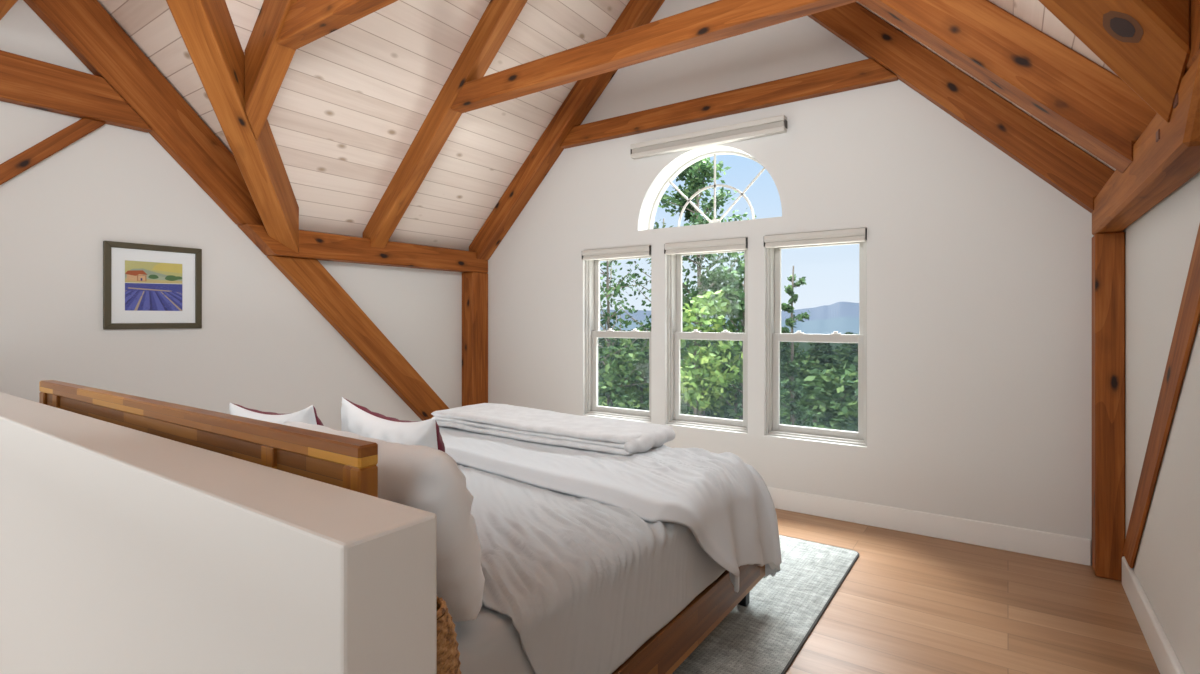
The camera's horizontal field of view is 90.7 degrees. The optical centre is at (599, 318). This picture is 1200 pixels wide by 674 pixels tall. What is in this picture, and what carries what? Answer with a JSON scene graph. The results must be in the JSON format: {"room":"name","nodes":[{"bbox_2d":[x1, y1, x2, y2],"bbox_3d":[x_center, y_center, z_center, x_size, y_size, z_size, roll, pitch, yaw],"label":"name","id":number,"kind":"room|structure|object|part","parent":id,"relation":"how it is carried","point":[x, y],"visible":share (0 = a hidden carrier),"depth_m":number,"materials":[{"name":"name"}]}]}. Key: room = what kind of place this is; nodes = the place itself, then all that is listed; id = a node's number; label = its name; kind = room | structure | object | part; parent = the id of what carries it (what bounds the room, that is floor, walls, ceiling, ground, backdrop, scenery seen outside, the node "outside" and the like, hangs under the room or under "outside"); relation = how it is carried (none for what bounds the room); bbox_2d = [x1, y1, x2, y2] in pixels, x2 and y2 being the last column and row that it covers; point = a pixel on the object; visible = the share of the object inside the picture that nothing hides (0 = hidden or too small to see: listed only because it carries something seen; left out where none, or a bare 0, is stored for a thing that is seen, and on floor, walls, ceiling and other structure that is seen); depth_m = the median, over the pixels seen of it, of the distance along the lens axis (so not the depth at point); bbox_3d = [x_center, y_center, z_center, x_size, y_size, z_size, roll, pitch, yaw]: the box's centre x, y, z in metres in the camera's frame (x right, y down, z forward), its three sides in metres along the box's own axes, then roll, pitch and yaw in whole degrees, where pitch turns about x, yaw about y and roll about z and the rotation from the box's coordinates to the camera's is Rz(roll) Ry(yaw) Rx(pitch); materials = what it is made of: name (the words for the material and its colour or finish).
{"room":"attic bedroom","nodes":[
{"label":"attic bedroom","id":0,"kind":"room"},
{"bbox_2d":[0,392,436,673],"bbox_3d":[-1.866,0.850,1.932,3.815,1.100,0.159,0,0,35],"label":"wall","id":1,"kind":"structure","parent":0,"point":[124,550],"depth_m":1.09,"materials":[{"name":"white paint"}]},
{"bbox_2d":[0,0,462,430],"bbox_3d":[-3.875,-0.964,2.484,0.120,4.727,9.000,0,0,35],"label":"wall","id":2,"kind":"structure","parent":0,"point":[260,344],"depth_m":3.86,"materials":[{"name":"white paint"}]},
{"bbox_2d":[0,0,17,19],"bbox_3d":[-1.264,-1.673,1.713,4.815,0.195,0.189,0,0,35],"label":"tie beam","id":3,"kind":"structure","parent":2,"relation":"attached to","point":[5,5],"depth_m":2.99,"materials":[{"name":"orange wood"}]},
{"bbox_2d":[0,118,105,184],"bbox_3d":[-3.415,-0.454,2.995,0.052,1.463,1.463,0,0,35],"label":"knee brace","id":4,"kind":"object","parent":2,"relation":"attached to","point":[51,145],"visible":1,"depth_m":3.36,"materials":[{"name":"brown wood"}]},
{"bbox_2d":[0,50,151,132],"bbox_3d":[-3.777,-1.313,2.433,0.092,0.253,3.242,0,0,35],"label":"tie","id":5,"kind":"object","parent":2,"relation":"attached to","point":[24,81],"visible":1,"depth_m":3.38,"materials":[{"name":"brown wood"}]},
{"bbox_2d":[24,0,263,224],"bbox_3d":[-3.046,-1.734,3.496,0.092,2.133,2.538,0,0,35],"label":"rafter","id":6,"kind":"object","parent":2,"relation":"attached to","point":[85,27],"visible":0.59,"depth_m":3.74,"materials":[{"name":"brown wood"}]},
{"bbox_2d":[103,241,201,328],"bbox_3d":[-2.865,-0.203,3.820,0.024,0.539,0.530,0,0,35],"label":"framed picture","id":7,"kind":"object","parent":2,"relation":"attached to","point":[146,286],"visible":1,"depth_m":3.80,"materials":[{"name":"brown"}]},
{"bbox_2d":[125,260,181,310],"bbox_3d":[-2.866,-0.206,3.817,0.004,0.312,0.312,0,0,35],"label":"painting","id":8,"kind":"object","parent":7,"relation":"attached to","point":[150,285],"depth_m":3.81,"materials":[{"name":"multicoloured"}]},
{"bbox_2d":[267,255,448,420],"bbox_3d":[-1.901,0.468,5.161,0.092,1.861,1.905,0,0,35],"label":"diagonal brace","id":9,"kind":"object","parent":2,"relation":"attached to","point":[315,283],"visible":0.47,"depth_m":4.93,"materials":[{"name":"orange wood"}]},
{"bbox_2d":[238,224,487,272],"bbox_3d":[-1.866,-0.565,5.148,0.163,0.200,2.327,0,0,35],"label":"wall plate","id":10,"kind":"object","parent":2,"relation":"attached to","point":[312,245],"visible":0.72,"depth_m":4.91,"materials":[{"name":"brown wood"}]},
{"bbox_2d":[97,0,629,250],"bbox_3d":[-1.466,-1.938,3.711,2.688,2.688,4.727,0,0,35],"label":"ceiling","id":11,"kind":"structure","parent":0,"point":[350,103],"depth_m":4.35,"materials":[{"name":"white wood"}]},
{"bbox_2d":[166,0,298,252],"bbox_3d":[-2.036,-1.803,2.831,0.160,2.629,3.231,0,0,-10],"label":"beam","id":12,"kind":"structure","parent":11,"relation":"attached to","point":[206,28],"depth_m":3.43,"materials":[{"name":"orange wood"}]},
{"bbox_2d":[245,0,297,140],"bbox_3d":[-1.402,-2.139,3.067,1.777,2.114,0.135,0,0,35],"label":"rafter","id":13,"kind":"object","parent":11,"relation":"attached to","point":[267,62],"visible":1,"depth_m":3.37,"materials":[{"name":"orange wood"}]},
{"bbox_2d":[277,0,397,49],"bbox_3d":[-0.655,-1.605,2.559,2.676,0.170,0.115,0,0,35],"label":"beam","id":14,"kind":"structure","parent":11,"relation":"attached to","point":[306,21],"depth_m":3.07,"materials":[{"name":"brown wood"}]},
{"bbox_2d":[362,0,527,247],"bbox_3d":[-0.943,-1.901,4.350,2.485,2.608,0.138,0,0,35],"label":"rafter","id":15,"kind":"object","parent":11,"relation":"attached to","point":[499,16],"visible":0.89,"depth_m":4.49,"materials":[{"name":"orange wood"}]},
{"bbox_2d":[450,0,860,112],"bbox_3d":[0.088,-1.632,3.639,2.828,0.160,0.127,0,0,35],"label":"beam","id":16,"kind":"structure","parent":15,"relation":"attached to","point":[721,19],"depth_m":3.49,"materials":[{"name":"brown wood"}]},
{"bbox_2d":[488,0,1093,564],"bbox_3d":[0.876,-0.974,4.823,5.255,4.747,0.240,0,0,35],"label":"wall","id":17,"kind":"structure","parent":0,"point":[979,269],"depth_m":3.96,"materials":[{"name":"white paint"}]},
{"bbox_2d":[469,0,664,259],"bbox_3d":[-0.256,-1.901,5.349,2.485,2.608,0.173,0,0,35],"label":"rafter","id":18,"kind":"object","parent":17,"relation":"attached to","point":[585,93],"visible":0.91,"depth_m":5.42,"materials":[{"name":"brown wood"}]},
{"bbox_2d":[585,245,650,421],"bbox_3d":[0.204,0.128,5.279,0.708,1.495,0.170,0,0,35],"label":"window","id":19,"kind":"structure","parent":17,"relation":"in","point":[592,267],"depth_m":5.41,"materials":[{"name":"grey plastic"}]},
{"bbox_2d":[582,245,650,259],"bbox_3d":[0.139,-0.571,5.184,0.704,0.086,0.060,0,0,35],"label":"roller shade","id":20,"kind":"object","parent":19,"relation":"attached to","point":[635,251],"visible":1,"depth_m":5.15,"materials":[{"name":"grey fabric"}]},
{"bbox_3d":[0.140,-0.546,5.186,0.688,0.037,0.047,0,0,35],"label":"rail","id":21,"kind":"part","parent":20,"relation":"part of","materials":[{"name":"grey fabric"}]},
{"bbox_3d":[0.202,0.480,5.276,0.648,0.734,0.033,0,0,35],"label":"sash","id":22,"kind":"part","parent":19,"relation":"part of","materials":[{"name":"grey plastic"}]},
{"bbox_3d":[0.224,-0.207,5.308,0.648,0.765,0.030,0,0,35],"label":"sash","id":23,"kind":"part","parent":19,"relation":"part of","materials":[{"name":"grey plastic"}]},
{"bbox_2d":[648,151,765,229],"bbox_3d":[0.947,-1.058,4.878,1.234,0.617,0.060,0,0,35],"label":"window","id":24,"kind":"structure","parent":17,"relation":"in","point":[684,166],"depth_m":4.92,"materials":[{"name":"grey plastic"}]},
{"bbox_2d":[667,249,747,432],"bbox_3d":[0.897,0.128,4.803,0.706,1.495,0.170,0,0,35],"label":"window","id":25,"kind":"structure","parent":17,"relation":"in","point":[674,262],"depth_m":4.93,"materials":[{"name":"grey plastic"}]},
{"bbox_2d":[664,237,747,254],"bbox_3d":[0.832,-0.571,4.708,0.702,0.086,0.060,0,0,35],"label":"roller shade","id":26,"kind":"object","parent":25,"relation":"attached to","point":[734,243],"visible":1,"depth_m":4.67,"materials":[{"name":"grey fabric"}]},
{"bbox_3d":[0.833,-0.546,4.709,0.686,0.037,0.047,0,0,35],"label":"rail","id":27,"kind":"part","parent":26,"relation":"part of","materials":[{"name":"grey fabric"}]},
{"bbox_3d":[0.895,0.480,4.800,0.646,0.734,0.033,0,0,35],"label":"sash","id":28,"kind":"part","parent":25,"relation":"part of","materials":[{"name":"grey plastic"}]},
{"bbox_3d":[0.917,-0.207,4.831,0.646,0.765,0.030,0,0,35],"label":"sash","id":29,"kind":"part","parent":25,"relation":"part of","materials":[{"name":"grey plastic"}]},
{"bbox_2d":[630,115,786,158],"bbox_3d":[0.812,-1.415,4.675,1.310,0.114,0.074,0,0,35],"label":"shade","id":30,"kind":"object","parent":17,"relation":"attached to","point":[777,124],"visible":1,"depth_m":4.60,"materials":[{"name":"grey fabric"}]},
{"bbox_2d":[560,58,897,148],"bbox_3d":[0.802,-1.652,4.676,2.788,0.160,0.083,0,0,35],"label":"beam","id":31,"kind":"structure","parent":17,"relation":"attached to","point":[867,72],"depth_m":4.47,"materials":[{"name":"brown wood"}]},
{"bbox_2d":[766,240,866,445],"bbox_3d":[1.588,0.128,4.327,0.710,1.495,0.170,0,0,35],"label":"window","id":32,"kind":"structure","parent":17,"relation":"in","point":[774,335],"depth_m":4.38,"materials":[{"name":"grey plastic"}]},
{"bbox_2d":[764,228,866,247],"bbox_3d":[1.522,-0.571,4.233,0.706,0.086,0.060,0,0,35],"label":"roller shade","id":33,"kind":"object","parent":32,"relation":"attached to","point":[858,234],"visible":1,"depth_m":4.20,"materials":[{"name":"grey fabric"}]},
{"bbox_3d":[1.523,-0.546,4.234,0.690,0.037,0.047,0,0,35],"label":"rail","id":34,"kind":"part","parent":33,"relation":"part of","materials":[{"name":"grey fabric"}]},
{"bbox_3d":[1.586,0.480,4.325,0.650,0.734,0.033,0,0,35],"label":"sash","id":35,"kind":"part","parent":32,"relation":"part of","materials":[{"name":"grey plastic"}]},
{"bbox_3d":[1.607,-0.207,4.356,0.650,0.765,0.030,0,0,35],"label":"sash","id":36,"kind":"part","parent":32,"relation":"part of","materials":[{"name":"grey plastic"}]},
{"bbox_2d":[767,486,1090,565],"bbox_3d":[0.818,1.325,4.707,4.760,0.149,0.016,0,0,35],"label":"baseboard","id":37,"kind":"structure","parent":17,"relation":"attached to","point":[1073,549],"depth_m":3.77,"materials":[{"name":"white paint"}]},
{"bbox_2d":[808,2,1114,212],"bbox_3d":[1.839,-1.904,3.938,2.445,2.614,0.123,0,0,35],"label":"rafter","id":38,"kind":"object","parent":17,"relation":"attached to","point":[1066,167],"visible":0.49,"depth_m":3.58,"materials":[{"name":"brown wood"}]},
{"bbox_2d":[775,508,1159,673],"bbox_3d":[-1.675,1.500,1.116,5.255,0.200,9.240,0,0,35],"label":"floor","id":39,"kind":"structure","parent":0,"point":[909,603],"depth_m":2.82,"materials":[{"name":"brown wood"}]},
{"bbox_2d":[437,596,461,673],"bbox_3d":[-0.328,0.959,1.075,0.155,0.877,0.155,0,0,41],"label":"wicker basket","id":40,"kind":"object","parent":39,"relation":"on","point":[448,662],"visible":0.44,"depth_m":1.06,"materials":[{"name":"brown wicker"}]},
{"bbox_2d":[462,272,487,405],"bbox_3d":[-1.268,0.469,6.018,0.164,1.863,0.218,0,0,35],"label":"post","id":41,"kind":"object","parent":39,"relation":"on","point":[474,284],"visible":0.58,"depth_m":5.94,"materials":[{"name":"brown wood"}]},
{"bbox_2d":[672,535,858,673],"bbox_3d":[-0.208,1.393,3.202,2.528,0.014,2.540,0,0,35],"label":"rug","id":42,"kind":"object","parent":39,"relation":"on","point":[766,635],"visible":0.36,"depth_m":2.75,"materials":[{"name":"grey fabric"}]},
{"bbox_2d":[39,380,764,673],"bbox_3d":[-0.651,0.817,2.554,2.023,1.167,2.190,0,0,35],"label":"bed","id":43,"kind":"object","parent":42,"relation":"on","point":[340,461],"visible":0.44,"depth_m":1.57,"materials":[{"name":"brown wood"}]},
{"bbox_3d":[-1.258,0.667,1.671,1.913,0.785,0.026,0,0,35],"label":"panel","id":44,"kind":"part","parent":43,"relation":"part of","materials":[{"name":"brown wood"}]},
{"bbox_3d":[-1.259,0.254,1.669,2.023,0.042,0.042,0,0,35],"label":"rail","id":45,"kind":"part","parent":43,"relation":"part of","materials":[{"name":"brown wood"}]},
{"bbox_2d":[453,603,534,673],"bbox_3d":[-0.637,0.906,2.559,1.959,0.348,2.095,0,0,35],"label":"mattress","id":46,"kind":"object","parent":43,"relation":"on","point":[489,643],"visible":0.02,"depth_m":1.41,"materials":[{"name":"grey fabric"}]},
{"bbox_2d":[283,422,484,621],"bbox_3d":[-0.601,0.507,1.552,0.759,0.422,0.291,0,0,39],"label":"bed pillow","id":47,"kind":"object","parent":46,"relation":"on","point":[425,478],"visible":0.31,"depth_m":1.32,"materials":[{"name":"white fabric"}]},
{"bbox_2d":[457,463,725,673],"bbox_3d":[-0.550,0.875,2.679,1.999,0.373,1.772,0,0,35],"label":"sheet","id":48,"kind":"object","parent":46,"relation":"on","point":[583,584],"visible":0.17,"depth_m":1.86,"materials":[{"name":"grey fabric"}]},
{"bbox_2d":[229,402,323,425],"bbox_3d":[-1.151,0.515,2.173,0.518,0.448,0.212,0,0,31],"label":"throw pillow","id":49,"kind":"object","parent":48,"relation":"on","point":[308,415],"visible":0.16,"depth_m":2.09,"materials":[{"name":"white fabric"}]},
{"bbox_2d":[341,397,444,451],"bbox_3d":[-0.656,0.500,1.905,0.536,0.467,0.195,0,0,39],"label":"throw pillow","id":50,"kind":"object","parent":48,"relation":"on","point":[357,419],"visible":0.28,"depth_m":1.83,"materials":[{"name":"white fabric"}]},
{"bbox_2d":[439,426,781,591],"bbox_3d":[-0.279,1.047,3.067,2.223,0.821,1.130,0,0,35],"label":"duvet","id":51,"kind":"object","parent":48,"relation":"on","point":[727,505],"visible":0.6,"depth_m":2.54,"materials":[{"name":"grey fabric"}]},
{"bbox_2d":[431,403,675,455],"bbox_3d":[-0.307,0.609,3.386,1.465,0.110,0.474,0,0,35],"label":"throw blanket","id":52,"kind":"object","parent":51,"relation":"on","point":[607,435],"visible":0.99,"depth_m":3.19,"materials":[{"name":"white fabric"}]},
{"bbox_3d":[0.184,1.161,2.006,0.026,0.178,2.146,0,0,35],"label":"rail","id":53,"kind":"part","parent":43,"relation":"part of","materials":[{"name":"brown wood"}]},
{"bbox_3d":[0.695,1.317,2.884,0.050,0.139,0.050,0,0,35],"label":"leg","id":54,"kind":"part","parent":43,"relation":"part of","materials":[{"name":"black metal"}]},
{"bbox_2d":[1092,231,1124,580],"bbox_3d":[2.786,0.469,3.253,0.123,1.863,0.178,0,0,35],"label":"post","id":55,"kind":"object","parent":39,"relation":"on","point":[1108,249],"visible":0.92,"depth_m":3.18,"materials":[{"name":"brown wood"}]},
{"bbox_2d":[856,0,1117,170],"bbox_3d":[0.749,-1.938,2.187,2.688,2.688,4.727,0,0,35],"label":"ceiling","id":56,"kind":"structure","parent":0,"point":[1034,13],"depth_m":2.35,"materials":[{"name":"white wood"}]},
{"bbox_2d":[858,0,1156,172],"bbox_3d":[1.173,-1.904,2.971,2.445,2.614,0.245,0,0,35],"label":"rafter","id":57,"kind":"object","parent":56,"relation":"attached to","point":[1090,105],"visible":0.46,"depth_m":2.43,"materials":[{"name":"brown wood"}]},
{"bbox_2d":[1122,172,1199,673],"bbox_3d":[0.389,-0.964,-0.450,0.120,4.727,9.000,0,0,35],"label":"wall","id":58,"kind":"structure","parent":0,"point":[1159,245],"depth_m":2.37,"materials":[{"name":"white paint"}]},
{"bbox_2d":[1092,54,1199,234],"bbox_3d":[2.175,-0.565,2.370,0.126,0.200,2.324,0,0,35],"label":"wall plate","id":59,"kind":"object","parent":58,"relation":"attached to","point":[1166,155],"visible":0.93,"depth_m":1.97,"materials":[{"name":"orange wood"}]},
{"bbox_2d":[1122,556,1184,673],"bbox_3d":[0.736,1.325,0.180,0.022,0.150,7.130,0,0,35],"label":"baseboard","id":60,"kind":"structure","parent":58,"relation":"attached to","point":[1166,660],"depth_m":2.51,"materials":[{"name":"white paint"}]},
{"bbox_2d":[1122,224,1199,567],"bbox_3d":[2.228,0.391,2.345,0.014,1.708,1.945,0,0,35],"label":"diagonal brace","id":61,"kind":"object","parent":58,"relation":"attached to","point":[1188,318],"visible":1,"depth_m":2.27,"materials":[{"name":"brown wood"}]},
{"bbox_2d":[1183,0,1199,75],"bbox_3d":[1.027,-1.734,0.694,0.121,2.133,2.538,0,0,35],"label":"rafter","id":62,"kind":"object","parent":58,"relation":"attached to","point":[1194,4],"visible":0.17,"depth_m":1.51,"materials":[{"name":"brown wood"}]},
{"label":"outside","id":63,"kind":"structure","parent":0,"visible":0},
{"bbox_2d":[598,317,858,341],"bbox_3d":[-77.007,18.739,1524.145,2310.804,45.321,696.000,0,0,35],"label":"foothills","id":64,"kind":"structure","parent":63,"point":[843,325],"depth_m":1075.64,"materials":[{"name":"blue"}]},
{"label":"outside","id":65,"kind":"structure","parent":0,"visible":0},
{"bbox_2d":[683,342,841,413],"bbox_3d":[113.572,9.408,182.711,260.000,10.148,420.000,0,0,35],"label":"ground","id":66,"kind":"structure","parent":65,"point":[802,345],"depth_m":304.58,"materials":[{"name":"green plant"}]},
{"bbox_2d":[598,346,634,391],"bbox_3d":[-0.319,2.964,22.738,4.512,4.127,4.506,0,0,-31],"label":"tree","id":67,"kind":"object","parent":66,"relation":"on","point":[599,349],"visible":0.02,"depth_m":22.49,"materials":[{"name":"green plant"}]},
{"bbox_2d":[598,329,638,362],"bbox_3d":[1.923,4.119,51.165,6.710,6.567,6.719,0,0,25],"label":"tree","id":68,"kind":"object","parent":66,"relation":"on","point":[599,339],"visible":0.02,"depth_m":50.62,"materials":[{"name":"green plant"}]},
{"bbox_2d":[598,338,648,410],"bbox_3d":[0.030,2.432,9.602,2.258,4.339,2.566,0,0,35],"label":"tree","id":69,"kind":"object","parent":66,"relation":"on","point":[607,377],"visible":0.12,"depth_m":9.48,"materials":[{"name":"green plant"}]},
{"bbox_2d":[598,258,650,405],"bbox_3d":[0.323,1.581,10.377,2.146,6.049,3.204,0,0,-26],"label":"tree","id":70,"kind":"object","parent":66,"relation":"on","point":[606,317],"visible":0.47,"depth_m":10.04,"materials":[{"name":"green plant"}]},
{"bbox_2d":[600,329,691,414],"bbox_3d":[0.524,2.396,10.854,2.133,4.412,2.466,0,0,-13],"label":"tree","id":71,"kind":"object","parent":66,"relation":"on","point":[644,350],"visible":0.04,"depth_m":10.55,"materials":[{"name":"green plant"}]},
{"bbox_2d":[604,218,694,367],"bbox_3d":[1.171,1.301,11.931,2.451,6.604,2.500,0,0,35],"label":"tree","id":72,"kind":"object","parent":66,"relation":"on","point":[637,265],"visible":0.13,"depth_m":11.97,"materials":[{"name":"green plant"}]},
{"bbox_2d":[598,350,727,417],"bbox_3d":[1.907,2.715,15.091,4.322,3.905,4.316,0,0,-19],"label":"tree","id":73,"kind":"object","parent":66,"relation":"on","point":[683,367],"visible":0.02,"depth_m":14.71,"materials":[{"name":"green plant"}]},
{"bbox_2d":[598,157,785,415],"bbox_3d":[1.740,0.809,9.941,3.158,7.589,3.112,0,0,-41],"label":"tree","id":74,"kind":"object","parent":66,"relation":"on","point":[696,173],"visible":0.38,"depth_m":9.78,"materials":[{"name":"green plant"}]},
{"bbox_2d":[648,290,742,419],"bbox_3d":[1.437,2.102,8.222,2.092,4.999,1.928,0,0,35],"label":"tree","id":75,"kind":"object","parent":66,"relation":"on","point":[693,395],"visible":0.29,"depth_m":8.04,"materials":[{"name":"green plant"}]},
{"bbox_2d":[692,251,787,419],"bbox_3d":[1.982,1.797,8.486,1.354,5.615,1.920,0,0,7],"label":"tree","id":76,"kind":"object","parent":66,"relation":"on","point":[733,292],"visible":0.3,"depth_m":8.39,"materials":[{"name":"green plant"}]},
{"bbox_2d":[686,342,797,424],"bbox_3d":[2.517,2.491,9.919,2.373,4.222,2.559,0,0,35],"label":"tree","id":77,"kind":"object","parent":66,"relation":"on","point":[719,415],"visible":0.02,"depth_m":9.98,"materials":[{"name":"green plant"}]},
{"bbox_2d":[739,345,802,399],"bbox_3d":[8.962,3.851,34.865,5.162,5.309,5.972,0,0,-44],"label":"tree","id":78,"kind":"object","parent":66,"relation":"on","point":[783,349],"visible":0.04,"depth_m":33.50,"materials":[{"name":"green plant"}]},
{"bbox_2d":[780,343,807,399],"bbox_3d":[12.825,4.289,44.026,6.473,6.415,6.465,0,0,-5],"label":"tree","id":79,"kind":"object","parent":66,"relation":"on","point":[797,345],"visible":0.02,"depth_m":43.55,"materials":[{"name":"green plant"}]},
{"bbox_2d":[782,343,816,375],"bbox_3d":[17.360,5.376,56.197,8.149,6.926,8.160,0,0,16],"label":"tree","id":80,"kind":"object","parent":66,"relation":"on","point":[808,357],"visible":0.02,"depth_m":53.88,"materials":[{"name":"green plant"}]},
{"bbox_2d":[780,266,822,426],"bbox_3d":[2.737,1.927,8.436,0.837,5.355,0.932,0,0,11],"label":"tree","id":81,"kind":"object","parent":66,"relation":"on","point":[795,393],"visible":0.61,"depth_m":8.40,"materials":[{"name":"green plant"}]},
{"bbox_2d":[780,359,857,431],"bbox_3d":[4.775,2.789,13.361,3.390,3.804,3.922,0,0,-42],"label":"tree","id":82,"kind":"object","parent":66,"relation":"on","point":[824,380],"visible":0.2,"depth_m":12.47,"materials":[{"name":"green plant"}]},
{"bbox_2d":[782,354,857,431],"bbox_3d":[6.928,3.078,17.590,4.316,4.050,3.726,0,0,-35],"label":"tree","id":83,"kind":"object","parent":66,"relation":"on","point":[855,360],"visible":0.05,"depth_m":17.39,"materials":[{"name":"green plant"}]},
{"bbox_2d":[800,342,839,370],"bbox_3d":[26.874,6.229,71.335,7.865,8.664,10.404,0,0,2],"label":"tree","id":84,"kind":"object","parent":66,"relation":"on","point":[824,349],"visible":0.14,"depth_m":70.65,"materials":[{"name":"green plant"}]},
{"bbox_2d":[800,346,857,426],"bbox_3d":[9.912,3.338,23.387,5.597,4.457,4.779,0,0,26],"label":"tree","id":85,"kind":"object","parent":66,"relation":"on","point":[843,351],"visible":0.02,"depth_m":23.40,"materials":[{"name":"green plant"}]},
{"bbox_2d":[828,332,857,361],"bbox_3d":[38.929,7.524,92.385,9.963,10.970,13.181,0,0,34],"label":"tree","id":86,"kind":"object","parent":66,"relation":"on","point":[836,347],"visible":0.02,"depth_m":92.19,"materials":[{"name":"green plant"}]},
{"bbox_2d":[836,343,857,371],"bbox_3d":[13.274,3.735,30.581,4.104,5.179,5.430,0,0,18],"label":"tree","id":87,"kind":"object","parent":66,"relation":"on","point":[854,350],"visible":0.03,"depth_m":30.65,"materials":[{"name":"green plant"}]},
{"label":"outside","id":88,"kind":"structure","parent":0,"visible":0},
{"bbox_2d":[600,302,858,321],"bbox_3d":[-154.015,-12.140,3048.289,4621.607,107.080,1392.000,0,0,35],"label":"mountains","id":89,"kind":"structure","parent":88,"point":[839,309],"depth_m":2180.30,"materials":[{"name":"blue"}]},
{"bbox_3d":[0.157,-1.938,1.358,2.653,3.752,0.050,0,45,35],"label":"ceiling","id":90,"kind":"structure","parent":0,"visible":0},
{"bbox_2d":[1038,0,1189,121],"bbox_3d":[0.098,-1.850,1.367,3.241,2.547,0.180,0,0,-10],"label":"beam","id":91,"kind":"structure","parent":90,"relation":"attached to","point":[1145,43],"depth_m":1.61,"materials":[{"name":"orange wood"}]}
]}

